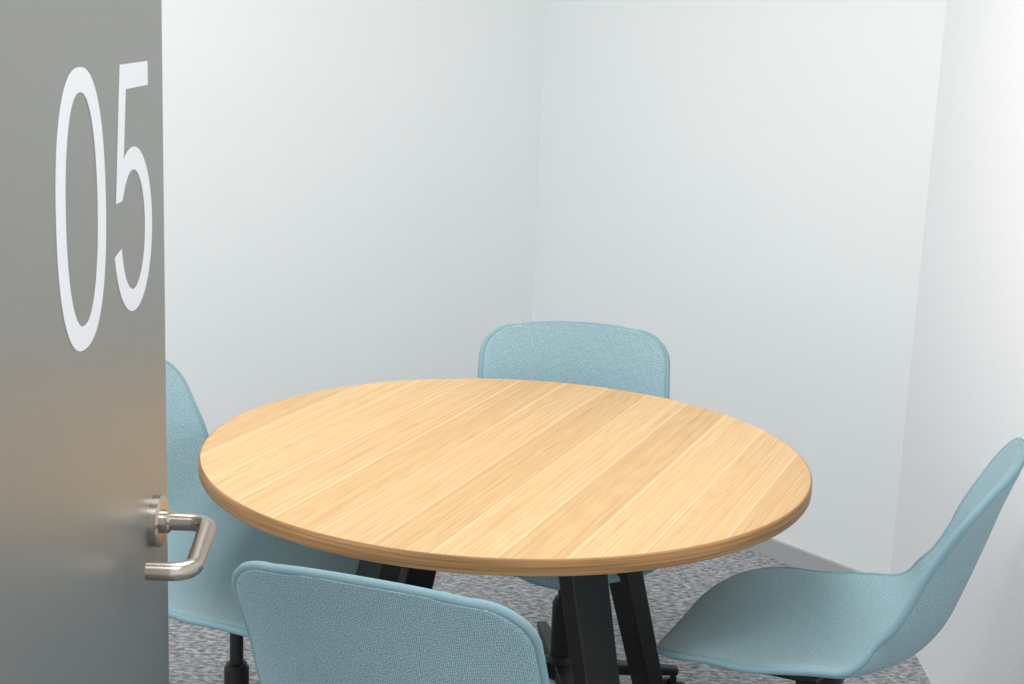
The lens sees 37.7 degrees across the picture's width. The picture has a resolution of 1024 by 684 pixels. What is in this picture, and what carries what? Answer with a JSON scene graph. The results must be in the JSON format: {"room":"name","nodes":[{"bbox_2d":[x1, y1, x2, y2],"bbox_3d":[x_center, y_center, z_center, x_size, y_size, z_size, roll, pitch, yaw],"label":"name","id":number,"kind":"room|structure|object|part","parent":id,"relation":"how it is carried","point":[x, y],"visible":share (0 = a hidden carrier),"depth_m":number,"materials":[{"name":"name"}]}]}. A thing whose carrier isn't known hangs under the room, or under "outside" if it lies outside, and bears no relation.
{"room":"office","nodes":[
{"label":"office","id":0,"kind":"room"},
{"bbox_2d":[161,509,172,532],"bbox_3d":[-0.440,0.228,1.908,0.013,0.030,0.030,2,13,0],"label":"handle collar","id":1,"kind":"object","parent":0,"point":[165,517],"depth_m":1.90,"materials":[{"name":"silver metal"}]},
{"bbox_2d":[162,0,545,434],"bbox_3d":[-1.720,-0.711,3.958,4.507,2.800,0.120,-7,16,-37],"label":"wall","id":2,"kind":"structure","parent":0,"point":[351,186],"depth_m":4.86,"materials":[{"name":"paint"}]},
{"bbox_2d":[168,549,930,683],"bbox_3d":[-0.842,1.023,3.000,7.000,0.100,7.600,2,12,0],"label":"floor","id":3,"kind":"structure","parent":0,"point":[197,654],"depth_m":4.12,"materials":[{"name":"grey carpet"}]},
{"bbox_2d":[0,0,168,683],"bbox_3d":[-0.478,0.232,1.512,0.042,2.100,0.930,2,12,0],"label":"door leaf","id":4,"kind":"structure","parent":3,"relation":"on","point":[83,451],"depth_m":1.55,"materials":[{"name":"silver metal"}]},
{"bbox_2d":[55,67,105,350],"bbox_3d":[-0.442,-0.135,1.541,0.001,0.291,0.176,2,12,0],"label":"number","id":5,"kind":"object","parent":4,"relation":"attached to","point":[79,79],"visible":1,"depth_m":1.52,"materials":[{"name":"white plastic"}]},
{"bbox_2d":[115,61,151,310],"bbox_3d":[-0.440,-0.178,1.743,0.001,0.287,0.171,2,12,0],"label":"number","id":6,"kind":"object","parent":4,"relation":"attached to","point":[131,75],"visible":1,"depth_m":1.73,"materials":[{"name":"white plastic"}]},
{"bbox_2d":[147,495,168,546],"bbox_3d":[-0.450,0.228,1.908,0.013,0.066,0.066,2,12,0],"label":"rosette","id":7,"kind":"object","parent":4,"relation":"attached to","point":[158,503],"visible":0.84,"depth_m":1.89,"materials":[{"name":"silver metal"}]},
{"bbox_2d":[144,513,215,580],"bbox_3d":[-0.409,0.252,1.852,0.072,0.042,0.142,2,12,0],"label":"lever","id":8,"kind":"object","parent":4,"relation":"attached to","point":[204,527],"visible":1,"depth_m":1.83,"materials":[{"name":"silver metal"}]},
{"bbox_2d":[166,360,359,683],"bbox_3d":[-0.606,0.507,3.128,0.642,0.869,0.556,9,14,28],"label":"swivel chair","id":9,"kind":"object","parent":3,"relation":"on","point":[207,599],"visible":0.19,"depth_m":3.23,"materials":[{"name":"blue fabric"}]},
{"bbox_2d":[231,561,548,683],"bbox_3d":[-0.117,0.685,2.412,0.545,0.869,0.624,7,13,19],"label":"swivel chair","id":10,"kind":"object","parent":3,"relation":"on","point":[304,625],"visible":1,"depth_m":2.07,"materials":[{"name":"blue fabric"}]},
{"bbox_2d":[198,378,811,683],"bbox_3d":[-0.027,0.589,3.132,1.226,0.752,1.226,2,12,0],"label":"meeting table","id":11,"kind":"object","parent":3,"relation":"on","point":[410,480],"visible":1,"depth_m":2.88,"materials":[{"name":"brown wood"}]},
{"bbox_3d":[-0.315,0.634,2.947,0.256,0.709,0.088,-6,15,-33],"label":"leg","id":12,"kind":"part","parent":11,"relation":"part of","materials":[{"name":"black metal"}]},
{"bbox_3d":[-0.218,0.534,3.414,0.088,0.709,0.256,-6,15,-33],"label":"leg","id":13,"kind":"part","parent":11,"relation":"part of","materials":[{"name":"black metal"}]},
{"bbox_3d":[0.163,0.673,2.856,0.088,0.709,0.256,-6,15,-33],"label":"leg","id":14,"kind":"part","parent":11,"relation":"part of","materials":[{"name":"black metal"}]},
{"bbox_3d":[0.260,0.573,3.324,0.256,0.709,0.088,-6,15,-33],"label":"leg","id":15,"kind":"part","parent":11,"relation":"part of","materials":[{"name":"black metal"}]},
{"bbox_2d":[477,321,684,683],"bbox_3d":[0.131,0.443,3.554,0.618,0.866,0.662,3,13,2],"label":"swivel chair","id":16,"kind":"object","parent":3,"relation":"on","point":[572,352],"visible":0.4,"depth_m":3.75,"materials":[{"name":"blue fabric"}]},
{"bbox_3d":[0.095,0.747,3.756,0.045,0.045,0.266,1,13,-8],"label":"star arm","id":17,"kind":"part","parent":16,"relation":"part of"},
{"bbox_3d":[0.136,0.816,3.451,0.045,0.045,0.266,1,13,-8],"label":"star arm","id":18,"kind":"part","parent":16,"relation":"part of"},
{"bbox_3d":[0.271,0.783,3.625,0.266,0.045,0.045,1,13,-8],"label":"star arm","id":19,"kind":"part","parent":16,"relation":"part of"},
{"bbox_2d":[669,675,676,683],"bbox_3d":[0.392,0.825,3.651,0.016,0.030,0.016,3,13,2],"label":"caster","id":20,"kind":"object","parent":16,"relation":"attached to","point":[672,679],"depth_m":3.64,"materials":[{"name":"black plastic"}]},
{"bbox_2d":[656,437,1023,683],"bbox_3d":[0.597,0.600,2.878,0.646,0.889,0.579,8,14,23],"label":"swivel chair","id":21,"kind":"object","parent":3,"relation":"on","point":[800,625],"visible":1,"depth_m":2.83,"materials":[{"name":"blue fabric"}]},
{"bbox_2d":[532,0,946,573],"bbox_3d":[0.670,-0.777,4.686,0.120,2.800,1.633,-8,16,-39],"label":"wall","id":22,"kind":"structure","parent":0,"point":[742,186],"depth_m":4.54,"materials":[{"name":"paint"}]},
{"bbox_2d":[747,538,860,571],"bbox_3d":[0.565,0.567,4.941,0.012,0.060,1.633,-8,16,-39],"label":"baseboard","id":23,"kind":"structure","parent":22,"relation":"attached to","point":[793,556],"depth_m":4.58,"materials":[{"name":"grey paint"}]},
{"bbox_2d":[890,0,1023,683],"bbox_3d":[1.126,-0.194,2.139,0.120,2.800,3.885,3,13,2],"label":"wall","id":24,"kind":"structure","parent":0,"point":[965,401],"depth_m":3.58,"materials":[{"name":"paint"}]}
]}

